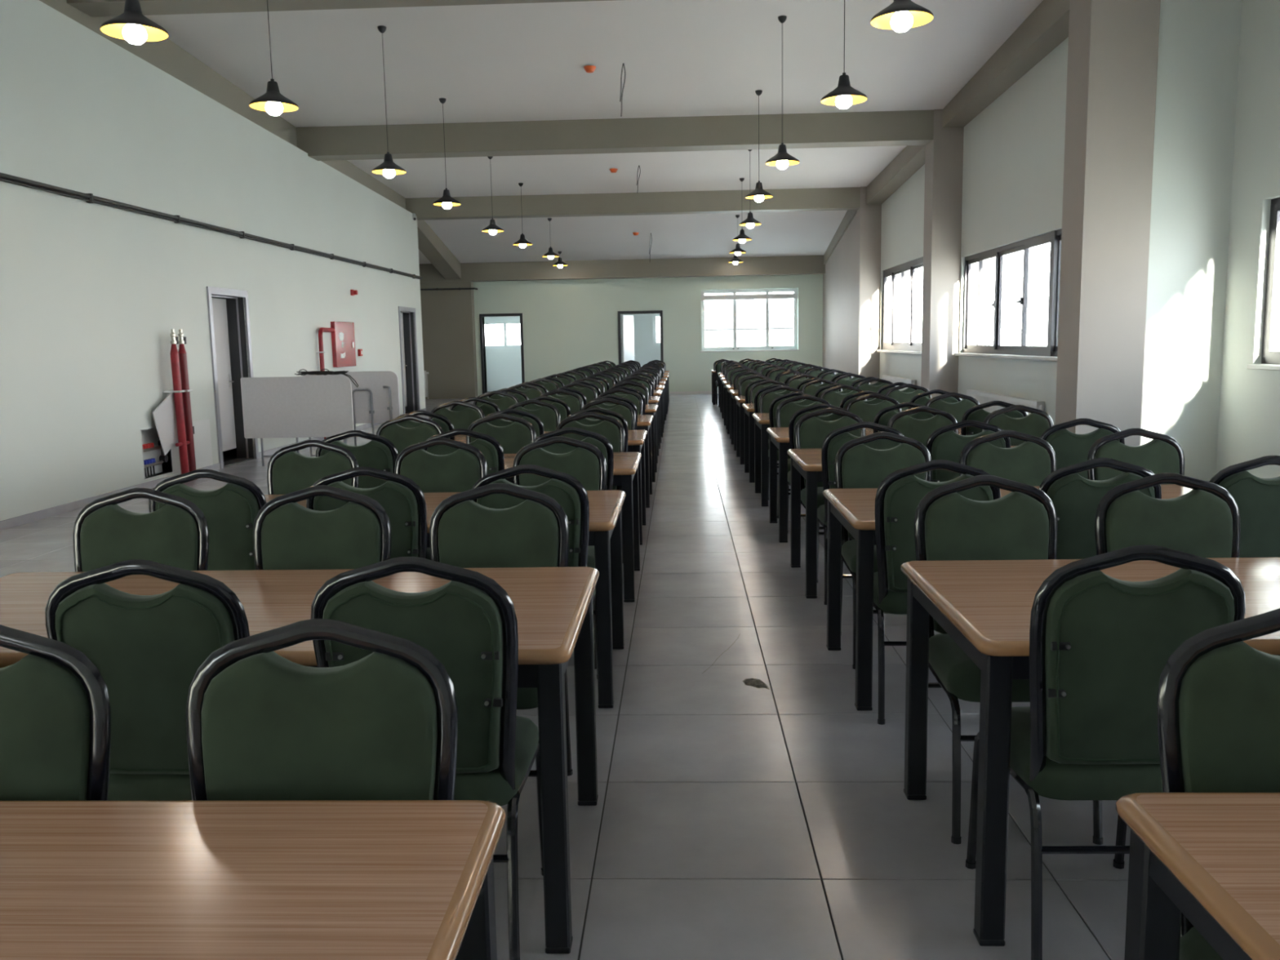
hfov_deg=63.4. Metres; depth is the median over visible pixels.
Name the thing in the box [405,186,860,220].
beam
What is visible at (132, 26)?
pendant lamp
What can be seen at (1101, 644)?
dining chair
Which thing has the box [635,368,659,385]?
dining chair
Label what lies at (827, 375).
dining chair
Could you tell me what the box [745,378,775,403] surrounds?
dining chair
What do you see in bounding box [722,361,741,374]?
dining chair
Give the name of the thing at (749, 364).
dining chair
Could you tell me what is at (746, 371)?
dining chair
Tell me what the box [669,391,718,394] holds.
baseboard
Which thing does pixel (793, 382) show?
dining chair
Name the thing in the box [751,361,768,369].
dining chair
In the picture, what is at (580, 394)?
dining chair
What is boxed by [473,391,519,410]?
dining chair
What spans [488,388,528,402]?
dining chair
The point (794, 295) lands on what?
window
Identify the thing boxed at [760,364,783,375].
dining chair
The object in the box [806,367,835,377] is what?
dining chair
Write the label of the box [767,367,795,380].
dining chair
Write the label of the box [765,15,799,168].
pendant lamp
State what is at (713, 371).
dining table
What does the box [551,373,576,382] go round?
dining chair
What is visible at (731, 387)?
dining table
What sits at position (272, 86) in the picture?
socket
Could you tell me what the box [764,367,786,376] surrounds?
dining chair
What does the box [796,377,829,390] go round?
dining chair
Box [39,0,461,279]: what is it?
trim
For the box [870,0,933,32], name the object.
pendant lamp
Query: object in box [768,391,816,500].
dining chair
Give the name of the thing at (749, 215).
socket
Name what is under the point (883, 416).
dining chair
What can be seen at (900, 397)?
dining chair
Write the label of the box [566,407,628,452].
dining chair
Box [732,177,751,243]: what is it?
pendant lamp
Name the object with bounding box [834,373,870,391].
dining chair
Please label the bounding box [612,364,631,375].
dining chair
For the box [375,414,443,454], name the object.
dining chair
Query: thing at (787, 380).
dining chair
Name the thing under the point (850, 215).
trim
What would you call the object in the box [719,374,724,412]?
dining table
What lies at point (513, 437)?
dining chair
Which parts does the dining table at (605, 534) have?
leg, leg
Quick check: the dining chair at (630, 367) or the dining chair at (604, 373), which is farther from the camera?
the dining chair at (630, 367)
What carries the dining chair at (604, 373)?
on the floor
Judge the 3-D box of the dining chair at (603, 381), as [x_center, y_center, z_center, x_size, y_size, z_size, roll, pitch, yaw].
[-0.618,-0.916,14.028,0.455,0.994,0.548,-1,8,3]
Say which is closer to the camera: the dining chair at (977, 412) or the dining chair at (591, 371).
the dining chair at (977, 412)
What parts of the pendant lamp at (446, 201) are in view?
cord, lamp shade, bulb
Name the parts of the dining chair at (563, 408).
backrest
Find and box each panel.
[151,392,177,455]
[192,418,213,469]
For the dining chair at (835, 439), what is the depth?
5.54 m
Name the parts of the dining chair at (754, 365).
backrest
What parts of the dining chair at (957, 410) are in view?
frame, backrest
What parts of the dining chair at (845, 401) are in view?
backrest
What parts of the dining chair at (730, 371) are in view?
backrest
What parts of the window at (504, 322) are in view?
sash, sash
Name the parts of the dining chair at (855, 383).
frame, backrest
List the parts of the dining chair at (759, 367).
backrest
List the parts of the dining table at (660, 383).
leg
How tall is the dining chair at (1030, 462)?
0.994 m
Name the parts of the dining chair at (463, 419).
frame, backrest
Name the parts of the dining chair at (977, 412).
backrest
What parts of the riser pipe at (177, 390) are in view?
valve lever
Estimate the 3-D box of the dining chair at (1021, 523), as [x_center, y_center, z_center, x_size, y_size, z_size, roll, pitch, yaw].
[1.107,0.509,3.151,0.455,0.994,0.548,-1,8,3]
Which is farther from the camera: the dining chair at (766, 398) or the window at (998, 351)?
the window at (998, 351)
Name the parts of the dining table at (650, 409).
leg, leg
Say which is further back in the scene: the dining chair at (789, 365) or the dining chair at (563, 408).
the dining chair at (789, 365)
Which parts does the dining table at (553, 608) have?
leg, leg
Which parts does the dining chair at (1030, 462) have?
backrest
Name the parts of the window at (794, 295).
sash, sill, sash, sash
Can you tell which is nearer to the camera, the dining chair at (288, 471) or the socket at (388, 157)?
the dining chair at (288, 471)
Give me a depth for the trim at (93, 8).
9.95 m
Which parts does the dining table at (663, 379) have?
leg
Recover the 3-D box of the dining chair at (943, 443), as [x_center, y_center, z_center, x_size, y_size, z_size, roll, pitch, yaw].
[1.761,0.142,5.803,0.455,0.994,0.548,-1,8,1]
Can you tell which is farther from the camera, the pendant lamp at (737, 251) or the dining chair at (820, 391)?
the pendant lamp at (737, 251)
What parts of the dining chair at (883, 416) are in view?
backrest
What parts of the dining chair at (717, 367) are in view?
backrest, frame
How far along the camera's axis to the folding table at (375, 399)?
14.57 m
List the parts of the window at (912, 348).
sash, sash, sill, sash, sash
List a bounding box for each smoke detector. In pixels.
[583,64,595,72]
[609,168,617,173]
[632,231,639,235]
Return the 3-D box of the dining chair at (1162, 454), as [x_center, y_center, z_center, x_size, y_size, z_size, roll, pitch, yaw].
[2.329,0.282,4.678,0.455,0.994,0.548,-1,8,1]
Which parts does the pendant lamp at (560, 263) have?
lamp shade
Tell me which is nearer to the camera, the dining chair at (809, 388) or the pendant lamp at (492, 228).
the dining chair at (809, 388)
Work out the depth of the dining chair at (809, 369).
16.40 m
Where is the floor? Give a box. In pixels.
[0,393,1209,959]
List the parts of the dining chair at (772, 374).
backrest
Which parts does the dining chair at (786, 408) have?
leg, seat, frame, backrest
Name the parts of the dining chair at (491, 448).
backrest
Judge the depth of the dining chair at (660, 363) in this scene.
23.01 m
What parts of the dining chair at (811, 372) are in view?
backrest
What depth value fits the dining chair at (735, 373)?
15.99 m
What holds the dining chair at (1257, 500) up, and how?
on the floor
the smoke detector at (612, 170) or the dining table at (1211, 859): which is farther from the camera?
the smoke detector at (612, 170)
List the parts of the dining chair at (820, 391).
backrest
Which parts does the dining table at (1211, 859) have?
leg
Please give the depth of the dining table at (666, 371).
24.52 m
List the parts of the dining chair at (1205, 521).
backrest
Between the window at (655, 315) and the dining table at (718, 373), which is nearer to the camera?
the dining table at (718, 373)
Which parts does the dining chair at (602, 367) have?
backrest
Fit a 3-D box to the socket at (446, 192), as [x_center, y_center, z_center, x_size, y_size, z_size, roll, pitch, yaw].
[-2.695,-4.006,14.428,0.104,0.115,0.104,-1,8,2]
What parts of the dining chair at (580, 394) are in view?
backrest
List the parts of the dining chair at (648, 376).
backrest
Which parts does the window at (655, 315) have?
sash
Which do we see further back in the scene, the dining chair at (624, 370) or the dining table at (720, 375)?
the dining table at (720, 375)
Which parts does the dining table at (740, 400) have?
leg, leg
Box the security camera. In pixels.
[412,213,417,221]
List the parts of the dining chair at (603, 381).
backrest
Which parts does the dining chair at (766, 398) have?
frame, backrest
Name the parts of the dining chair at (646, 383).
backrest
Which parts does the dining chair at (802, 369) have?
backrest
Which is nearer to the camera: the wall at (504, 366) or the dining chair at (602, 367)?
the dining chair at (602, 367)
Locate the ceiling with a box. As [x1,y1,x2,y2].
[144,0,1043,263]
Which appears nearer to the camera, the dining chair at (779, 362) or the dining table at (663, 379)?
the dining table at (663, 379)
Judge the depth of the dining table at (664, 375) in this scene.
20.47 m
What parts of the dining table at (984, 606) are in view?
leg, leg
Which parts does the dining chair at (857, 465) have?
leg, seat rail, leg, seat, frame, backrest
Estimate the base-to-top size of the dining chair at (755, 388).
0.994 m
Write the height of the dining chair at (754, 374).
0.994 m
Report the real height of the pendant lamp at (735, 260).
0.371 m
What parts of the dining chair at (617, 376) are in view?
backrest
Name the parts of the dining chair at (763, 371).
backrest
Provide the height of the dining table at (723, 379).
0.750 m
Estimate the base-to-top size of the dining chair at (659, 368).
0.994 m
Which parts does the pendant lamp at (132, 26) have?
lamp shade, bulb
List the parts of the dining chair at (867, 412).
backrest, frame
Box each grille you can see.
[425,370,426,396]
[881,374,915,385]
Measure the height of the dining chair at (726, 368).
0.994 m
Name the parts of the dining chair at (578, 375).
backrest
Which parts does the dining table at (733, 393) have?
leg, leg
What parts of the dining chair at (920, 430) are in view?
backrest, frame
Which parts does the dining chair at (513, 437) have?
backrest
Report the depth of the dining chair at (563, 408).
8.80 m
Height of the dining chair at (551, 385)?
0.994 m
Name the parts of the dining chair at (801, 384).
backrest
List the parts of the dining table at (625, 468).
leg, leg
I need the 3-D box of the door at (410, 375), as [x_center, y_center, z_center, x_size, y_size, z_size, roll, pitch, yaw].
[-4.884,-2.436,21.358,0.297,2.216,1.290,-1,8,2]
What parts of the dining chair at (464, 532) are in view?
backrest, frame, seat, leg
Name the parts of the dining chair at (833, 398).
backrest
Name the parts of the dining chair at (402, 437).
backrest, frame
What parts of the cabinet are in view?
door panel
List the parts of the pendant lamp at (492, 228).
cord, lamp shade, bulb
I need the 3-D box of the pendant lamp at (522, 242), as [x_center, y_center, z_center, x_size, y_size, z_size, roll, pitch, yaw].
[-2.337,-5.229,20.489,0.378,1.249,0.378,-1,8,2]
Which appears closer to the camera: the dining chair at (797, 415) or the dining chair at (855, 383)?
the dining chair at (797, 415)
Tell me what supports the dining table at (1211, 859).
on the floor
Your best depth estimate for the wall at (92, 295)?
10.59 m
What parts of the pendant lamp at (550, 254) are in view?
bulb, lamp shade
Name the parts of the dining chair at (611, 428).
backrest, frame, leg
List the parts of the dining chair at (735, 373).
backrest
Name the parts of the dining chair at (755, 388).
backrest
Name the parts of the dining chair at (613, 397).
backrest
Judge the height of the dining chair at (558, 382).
0.994 m
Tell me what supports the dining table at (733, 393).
on the floor
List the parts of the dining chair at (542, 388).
backrest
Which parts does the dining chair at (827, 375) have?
backrest, frame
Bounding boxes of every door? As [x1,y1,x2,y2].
[206,286,258,469]
[398,306,420,413]
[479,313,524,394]
[617,310,663,364]
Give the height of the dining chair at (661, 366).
0.994 m
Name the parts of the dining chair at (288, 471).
backrest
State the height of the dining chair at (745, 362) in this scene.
0.994 m
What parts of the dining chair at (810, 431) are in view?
seat, frame, backrest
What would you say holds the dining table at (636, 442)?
on the floor
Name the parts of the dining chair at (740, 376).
backrest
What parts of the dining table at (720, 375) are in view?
leg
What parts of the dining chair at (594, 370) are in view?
backrest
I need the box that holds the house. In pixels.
[704,293,793,347]
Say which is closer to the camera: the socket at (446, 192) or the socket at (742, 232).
the socket at (446, 192)
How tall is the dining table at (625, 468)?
0.750 m
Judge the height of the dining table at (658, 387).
0.750 m
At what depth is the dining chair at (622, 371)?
18.11 m
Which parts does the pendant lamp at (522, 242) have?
lamp shade, bulb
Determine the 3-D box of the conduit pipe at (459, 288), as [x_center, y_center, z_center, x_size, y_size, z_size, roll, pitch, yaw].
[-5.901,-5.063,27.596,3.122,0.060,0.360,-1,8,2]
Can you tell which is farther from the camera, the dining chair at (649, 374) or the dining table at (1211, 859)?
the dining chair at (649, 374)
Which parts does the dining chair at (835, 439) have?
leg, seat, leg, frame, backrest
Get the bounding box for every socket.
[124,0,142,13]
[266,78,279,92]
[383,151,393,161]
[443,187,450,195]
[489,217,495,224]
[520,233,524,239]
[739,228,744,234]
[746,211,753,217]
[755,180,762,188]
[777,142,786,152]
[837,72,850,86]
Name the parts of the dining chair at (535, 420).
backrest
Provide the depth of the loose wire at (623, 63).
12.89 m
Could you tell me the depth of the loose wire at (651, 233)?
24.70 m
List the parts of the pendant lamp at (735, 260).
lamp shade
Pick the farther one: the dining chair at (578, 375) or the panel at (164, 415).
the dining chair at (578, 375)
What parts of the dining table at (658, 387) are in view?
leg, leg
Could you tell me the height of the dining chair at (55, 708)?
0.994 m
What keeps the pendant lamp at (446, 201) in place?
hanging from the ceiling
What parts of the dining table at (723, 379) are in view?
leg, leg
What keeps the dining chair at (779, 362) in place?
on the floor
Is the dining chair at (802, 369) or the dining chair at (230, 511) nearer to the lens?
the dining chair at (230, 511)
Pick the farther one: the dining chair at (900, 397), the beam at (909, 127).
the beam at (909, 127)
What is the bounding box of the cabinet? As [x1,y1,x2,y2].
[330,321,355,367]
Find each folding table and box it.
[240,375,354,466]
[302,370,399,445]
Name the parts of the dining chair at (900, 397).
backrest, frame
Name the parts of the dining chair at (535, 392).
backrest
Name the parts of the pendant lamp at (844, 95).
lamp shade, bulb, cord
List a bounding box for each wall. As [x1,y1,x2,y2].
[0,0,425,520]
[400,312,407,411]
[473,274,822,396]
[484,313,660,391]
[822,213,857,377]
[879,36,1068,425]
[1140,0,1242,480]
[1215,0,1279,478]
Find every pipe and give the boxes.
[0,172,422,279]
[163,328,189,474]
[177,328,196,479]
[315,327,334,439]
[420,287,477,290]
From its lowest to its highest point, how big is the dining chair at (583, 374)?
0.994 m
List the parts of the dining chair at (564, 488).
backrest, frame, leg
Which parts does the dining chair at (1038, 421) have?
frame, backrest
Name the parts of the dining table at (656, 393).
leg, leg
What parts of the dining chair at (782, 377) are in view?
backrest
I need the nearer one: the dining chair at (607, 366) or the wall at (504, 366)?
the dining chair at (607, 366)
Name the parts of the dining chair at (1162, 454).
backrest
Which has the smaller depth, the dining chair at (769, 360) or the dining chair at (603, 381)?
the dining chair at (603, 381)
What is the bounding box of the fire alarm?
[350,289,357,295]
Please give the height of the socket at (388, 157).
0.115 m
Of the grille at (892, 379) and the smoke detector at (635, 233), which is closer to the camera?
the grille at (892, 379)
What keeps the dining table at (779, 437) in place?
on the floor
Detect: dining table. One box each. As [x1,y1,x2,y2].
[0,566,599,953]
[0,800,505,959]
[264,489,626,708]
[454,430,647,545]
[502,414,653,507]
[503,452,641,602]
[644,404,657,482]
[648,395,659,462]
[653,390,662,448]
[656,385,664,437]
[658,381,665,427]
[661,377,666,420]
[663,372,669,406]
[663,374,668,413]
[665,369,669,401]
[711,369,715,404]
[717,372,722,407]
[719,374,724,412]
[720,377,726,419]
[722,380,729,429]
[725,384,733,439]
[728,389,737,450]
[733,395,745,464]
[742,403,755,482]
[751,410,903,506]
[766,426,960,542]
[786,445,1016,598]
[822,484,1192,711]
[900,556,1279,946]
[1115,792,1279,959]
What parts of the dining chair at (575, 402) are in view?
backrest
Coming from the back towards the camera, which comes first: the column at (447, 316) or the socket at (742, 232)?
the column at (447, 316)
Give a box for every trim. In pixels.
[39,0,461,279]
[66,0,613,17]
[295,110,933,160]
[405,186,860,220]
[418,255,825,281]
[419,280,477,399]
[823,209,857,264]
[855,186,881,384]
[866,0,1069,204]
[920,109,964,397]
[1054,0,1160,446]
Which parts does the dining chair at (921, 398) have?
backrest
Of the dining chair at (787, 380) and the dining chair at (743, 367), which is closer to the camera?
the dining chair at (787, 380)
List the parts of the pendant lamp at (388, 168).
cord, lamp shade, bulb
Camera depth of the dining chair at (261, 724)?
1.70 m
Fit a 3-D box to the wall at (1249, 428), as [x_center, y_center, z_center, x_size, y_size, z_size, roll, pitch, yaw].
[5.383,-1.782,2.910,0.270,5.441,14.050,-1,8,2]
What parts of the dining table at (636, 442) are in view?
leg, leg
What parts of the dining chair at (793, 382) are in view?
backrest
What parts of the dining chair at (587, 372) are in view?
backrest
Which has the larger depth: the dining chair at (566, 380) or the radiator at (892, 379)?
the radiator at (892, 379)
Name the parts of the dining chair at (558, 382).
backrest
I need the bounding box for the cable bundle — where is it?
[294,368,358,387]
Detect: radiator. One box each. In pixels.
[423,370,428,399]
[881,374,915,391]
[966,389,1044,415]
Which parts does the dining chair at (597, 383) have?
backrest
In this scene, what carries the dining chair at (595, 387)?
on the floor
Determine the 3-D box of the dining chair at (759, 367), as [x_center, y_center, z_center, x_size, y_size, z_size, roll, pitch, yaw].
[2.348,-1.633,18.965,0.455,0.994,0.548,-1,8,1]
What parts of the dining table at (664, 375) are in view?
leg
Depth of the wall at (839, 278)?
24.32 m
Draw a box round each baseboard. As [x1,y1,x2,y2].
[0,408,426,530]
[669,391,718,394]
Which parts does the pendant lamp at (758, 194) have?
cord, lamp shade, bulb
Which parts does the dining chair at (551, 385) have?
backrest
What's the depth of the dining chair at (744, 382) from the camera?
12.88 m
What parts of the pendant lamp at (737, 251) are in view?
lamp shade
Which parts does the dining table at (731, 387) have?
leg, leg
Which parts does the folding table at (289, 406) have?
leg frame, leg frame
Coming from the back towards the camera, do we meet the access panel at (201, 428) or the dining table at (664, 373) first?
the dining table at (664, 373)
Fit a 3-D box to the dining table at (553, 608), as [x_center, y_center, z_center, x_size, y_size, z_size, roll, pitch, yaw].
[-1.074,0.710,2.869,1.880,0.750,0.910,-1,8,2]
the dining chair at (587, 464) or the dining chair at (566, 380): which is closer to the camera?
the dining chair at (587, 464)
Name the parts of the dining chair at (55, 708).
backrest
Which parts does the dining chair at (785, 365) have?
backrest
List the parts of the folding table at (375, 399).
leg frame, lock plate, leg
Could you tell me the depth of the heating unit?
11.10 m
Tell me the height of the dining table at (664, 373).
0.750 m
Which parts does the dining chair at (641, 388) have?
backrest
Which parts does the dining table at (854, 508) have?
leg, leg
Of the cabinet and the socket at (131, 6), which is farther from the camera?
the cabinet
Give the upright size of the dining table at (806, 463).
0.750 m
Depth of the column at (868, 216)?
21.71 m
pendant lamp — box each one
[100,0,168,44]
[248,0,298,115]
[371,25,406,177]
[433,97,460,208]
[481,156,503,235]
[513,182,532,248]
[542,217,559,259]
[552,251,567,267]
[728,254,742,264]
[729,214,746,255]
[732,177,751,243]
[739,149,761,228]
[745,89,773,202]
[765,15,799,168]
[820,0,866,108]
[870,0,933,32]
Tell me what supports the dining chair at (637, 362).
on the floor
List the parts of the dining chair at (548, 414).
backrest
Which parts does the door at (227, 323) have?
handle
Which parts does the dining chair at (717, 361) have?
frame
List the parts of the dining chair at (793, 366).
backrest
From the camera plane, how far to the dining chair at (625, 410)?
8.26 m
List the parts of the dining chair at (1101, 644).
leg, seat rail, leg, seat, leg, frame, backrest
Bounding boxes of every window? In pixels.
[484,320,520,348]
[653,313,660,345]
[700,288,799,352]
[876,257,923,354]
[954,228,1062,361]
[1246,197,1279,370]
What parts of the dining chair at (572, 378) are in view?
backrest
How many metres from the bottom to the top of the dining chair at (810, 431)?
0.994 m
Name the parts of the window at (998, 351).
sash, sash, handle, sill, sash, handle, sash, sash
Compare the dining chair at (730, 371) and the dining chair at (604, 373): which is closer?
the dining chair at (604, 373)
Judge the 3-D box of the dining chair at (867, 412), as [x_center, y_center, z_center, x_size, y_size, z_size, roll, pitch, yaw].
[1.855,-0.161,8.051,0.455,0.994,0.548,-1,8,1]
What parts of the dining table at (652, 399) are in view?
leg, leg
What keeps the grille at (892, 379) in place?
attached to the radiator at (892, 379)
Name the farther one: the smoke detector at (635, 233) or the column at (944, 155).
the smoke detector at (635, 233)
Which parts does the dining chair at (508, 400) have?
backrest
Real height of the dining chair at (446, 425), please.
0.994 m
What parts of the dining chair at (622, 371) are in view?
backrest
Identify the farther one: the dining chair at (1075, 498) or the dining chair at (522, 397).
the dining chair at (522, 397)
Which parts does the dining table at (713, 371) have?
leg, leg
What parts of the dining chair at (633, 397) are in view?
backrest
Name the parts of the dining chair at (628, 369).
backrest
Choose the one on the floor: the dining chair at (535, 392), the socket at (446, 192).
the dining chair at (535, 392)
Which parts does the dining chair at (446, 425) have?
backrest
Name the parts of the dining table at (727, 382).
leg, leg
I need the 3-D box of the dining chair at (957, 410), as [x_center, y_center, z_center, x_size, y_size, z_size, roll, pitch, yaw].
[2.473,-0.168,8.016,0.455,0.994,0.548,-1,8,2]
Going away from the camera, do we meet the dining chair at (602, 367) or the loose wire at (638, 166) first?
the loose wire at (638, 166)
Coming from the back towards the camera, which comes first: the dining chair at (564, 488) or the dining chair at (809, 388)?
the dining chair at (809, 388)
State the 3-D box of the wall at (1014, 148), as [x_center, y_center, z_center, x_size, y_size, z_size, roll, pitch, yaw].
[4.944,-3.299,15.875,0.270,5.020,12.100,-1,8,2]
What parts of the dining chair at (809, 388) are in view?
backrest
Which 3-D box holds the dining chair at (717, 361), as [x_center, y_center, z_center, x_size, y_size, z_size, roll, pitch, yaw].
[1.928,-2.278,23.837,0.455,0.994,0.548,-1,8,2]
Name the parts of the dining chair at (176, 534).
backrest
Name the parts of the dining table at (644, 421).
leg, leg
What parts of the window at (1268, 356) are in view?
sill, frame, sash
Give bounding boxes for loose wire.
[619,62,625,116]
[636,165,640,193]
[648,232,652,253]
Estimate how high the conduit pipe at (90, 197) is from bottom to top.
0.086 m
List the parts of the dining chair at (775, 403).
leg, seat, frame, backrest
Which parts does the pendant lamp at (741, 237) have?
lamp shade, bulb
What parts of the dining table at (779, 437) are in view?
leg, leg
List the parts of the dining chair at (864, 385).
frame, backrest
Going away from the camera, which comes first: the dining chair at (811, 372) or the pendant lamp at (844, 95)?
the pendant lamp at (844, 95)
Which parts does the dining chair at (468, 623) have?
backrest, frame, seat, leg, seat rail, leg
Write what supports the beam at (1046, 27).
attached to the wall at (1014, 148)
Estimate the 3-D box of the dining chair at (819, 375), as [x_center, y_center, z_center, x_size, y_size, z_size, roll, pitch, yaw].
[2.761,-1.126,15.127,0.455,0.994,0.548,-1,8,1]
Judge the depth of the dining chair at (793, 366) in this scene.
19.12 m
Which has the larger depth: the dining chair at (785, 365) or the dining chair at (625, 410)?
the dining chair at (785, 365)
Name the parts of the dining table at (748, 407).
leg, leg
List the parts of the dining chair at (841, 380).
backrest, frame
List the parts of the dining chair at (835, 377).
backrest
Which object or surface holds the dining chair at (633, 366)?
on the floor
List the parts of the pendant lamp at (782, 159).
lamp shade, cord, bulb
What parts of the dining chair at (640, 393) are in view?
backrest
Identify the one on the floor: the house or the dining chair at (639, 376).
the dining chair at (639, 376)
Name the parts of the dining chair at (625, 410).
backrest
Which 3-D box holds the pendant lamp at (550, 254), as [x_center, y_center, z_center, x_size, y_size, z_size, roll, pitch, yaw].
[-2.030,-5.460,23.456,0.378,0.907,0.378,-1,8,2]
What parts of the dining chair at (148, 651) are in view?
backrest, frame, seat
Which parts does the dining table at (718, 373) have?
leg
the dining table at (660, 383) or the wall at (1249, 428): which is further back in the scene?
the dining table at (660, 383)
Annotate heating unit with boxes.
[140,426,173,479]
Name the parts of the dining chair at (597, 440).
backrest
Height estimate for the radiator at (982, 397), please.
0.661 m
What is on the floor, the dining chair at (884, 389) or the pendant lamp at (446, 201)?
the dining chair at (884, 389)
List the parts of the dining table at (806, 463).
leg, leg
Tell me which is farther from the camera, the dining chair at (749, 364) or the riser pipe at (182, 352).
the dining chair at (749, 364)
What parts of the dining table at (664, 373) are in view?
leg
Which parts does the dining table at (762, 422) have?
leg, leg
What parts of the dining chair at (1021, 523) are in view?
seat rail, leg, seat, frame, backrest, leg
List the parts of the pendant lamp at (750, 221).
bulb, lamp shade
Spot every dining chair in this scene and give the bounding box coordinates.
[0,624,111,800]
[44,559,249,800]
[72,487,208,571]
[149,469,266,570]
[186,618,457,799]
[253,485,391,569]
[266,440,359,494]
[306,466,426,558]
[310,556,543,959]
[315,430,398,488]
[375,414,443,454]
[394,437,487,559]
[396,410,454,439]
[423,428,504,474]
[428,400,484,429]
[429,483,572,776]
[448,396,499,417]
[466,413,536,453]
[471,464,597,679]
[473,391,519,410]
[484,408,544,437]
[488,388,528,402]
[503,383,543,399]
[505,399,560,431]
[512,435,606,669]
[515,382,547,393]
[521,395,570,421]
[524,377,559,391]
[532,426,613,490]
[535,377,564,387]
[538,389,583,413]
[541,373,571,386]
[545,386,586,405]
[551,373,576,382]
[555,412,625,559]
[556,370,583,380]
[556,382,596,403]
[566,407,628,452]
[567,369,586,377]
[568,368,591,377]
[568,381,600,398]
[572,377,604,394]
[573,367,594,374]
[577,365,599,373]
[580,398,635,430]
[583,376,608,391]
[586,364,606,371]
[586,373,614,389]
[586,395,637,430]
[591,372,617,383]
[594,362,610,368]
[595,369,620,382]
[597,388,643,414]
[600,360,615,366]
[604,367,626,379]
[604,386,645,414]
[607,366,627,376]
[607,368,622,380]
[609,382,648,404]
[610,380,648,390]
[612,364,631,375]
[614,363,634,372]
[618,376,651,395]
[619,361,637,370]
[621,364,633,373]
[623,362,635,371]
[624,375,653,395]
[625,372,654,390]
[626,360,640,368]
[630,371,656,390]
[631,369,657,385]
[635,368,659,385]
[636,366,660,381]
[639,364,661,371]
[641,365,661,381]
[644,362,663,370]
[648,360,665,372]
[648,364,663,377]
[713,359,728,391]
[715,360,733,404]
[720,360,738,372]
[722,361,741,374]
[724,364,745,377]
[725,365,747,380]
[729,367,755,384]
[730,368,756,384]
[733,370,760,390]
[734,371,764,390]
[737,373,768,395]
[738,358,755,363]
[738,375,772,395]
[742,359,757,366]
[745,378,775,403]
[746,360,761,368]
[749,379,788,403]
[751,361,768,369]
[754,384,791,413]
[755,363,775,373]
[759,386,804,465]
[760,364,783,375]
[764,358,778,362]
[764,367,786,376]
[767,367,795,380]
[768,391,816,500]
[769,359,786,364]
[774,369,802,381]
[775,359,794,365]
[775,395,831,518]
[776,370,807,382]
[782,360,802,368]
[784,373,813,384]
[786,362,798,368]
[786,374,822,388]
[787,403,852,540]
[788,362,812,370]
[794,408,865,529]
[795,364,817,370]
[796,364,822,373]
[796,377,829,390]
[800,378,842,395]
[804,366,825,373]
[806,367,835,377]
[814,383,852,398]
[816,368,840,377]
[817,422,903,604]
[819,385,867,407]
[820,369,852,382]
[830,372,857,382]
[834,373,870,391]
[834,431,931,669]
[839,391,887,408]
[844,393,902,422]
[850,377,883,387]
[855,377,895,400]
[873,402,935,433]
[873,459,1000,724]
[876,382,916,394]
[884,383,932,410]
[887,406,959,446]
[908,389,961,409]
[914,475,1102,844]
[924,392,979,422]
[925,420,1010,482]
[959,430,1056,485]
[960,400,1027,435]
[965,544,1245,959]
[982,404,1053,445]
[1038,457,1161,559]
[1040,417,1124,479]
[1087,427,1184,484]
[1094,472,1240,557]
[1156,608,1279,959]
[1208,455,1279,557]
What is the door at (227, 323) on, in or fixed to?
in the wall at (92, 295)
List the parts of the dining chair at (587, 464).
backrest, frame, seat, leg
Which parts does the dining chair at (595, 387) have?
backrest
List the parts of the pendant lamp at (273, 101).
cord, lamp shade, bulb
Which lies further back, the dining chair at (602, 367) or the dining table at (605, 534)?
the dining chair at (602, 367)
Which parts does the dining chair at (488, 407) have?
backrest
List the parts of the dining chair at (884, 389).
backrest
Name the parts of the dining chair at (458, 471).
seat, backrest, frame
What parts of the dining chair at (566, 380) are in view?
backrest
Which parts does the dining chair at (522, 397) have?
backrest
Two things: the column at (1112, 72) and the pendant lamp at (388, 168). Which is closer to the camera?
the column at (1112, 72)
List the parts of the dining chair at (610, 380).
backrest, frame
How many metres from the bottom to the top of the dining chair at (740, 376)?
0.994 m
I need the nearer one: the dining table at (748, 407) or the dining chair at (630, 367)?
the dining table at (748, 407)
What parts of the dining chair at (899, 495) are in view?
leg, seat, frame, backrest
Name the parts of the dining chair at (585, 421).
backrest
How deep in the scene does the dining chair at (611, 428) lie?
6.64 m
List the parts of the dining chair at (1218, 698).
seat, backrest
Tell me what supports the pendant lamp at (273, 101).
hanging from the ceiling
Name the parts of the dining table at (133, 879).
leg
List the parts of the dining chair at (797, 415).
leg, seat, backrest, frame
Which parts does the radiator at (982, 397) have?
valve knob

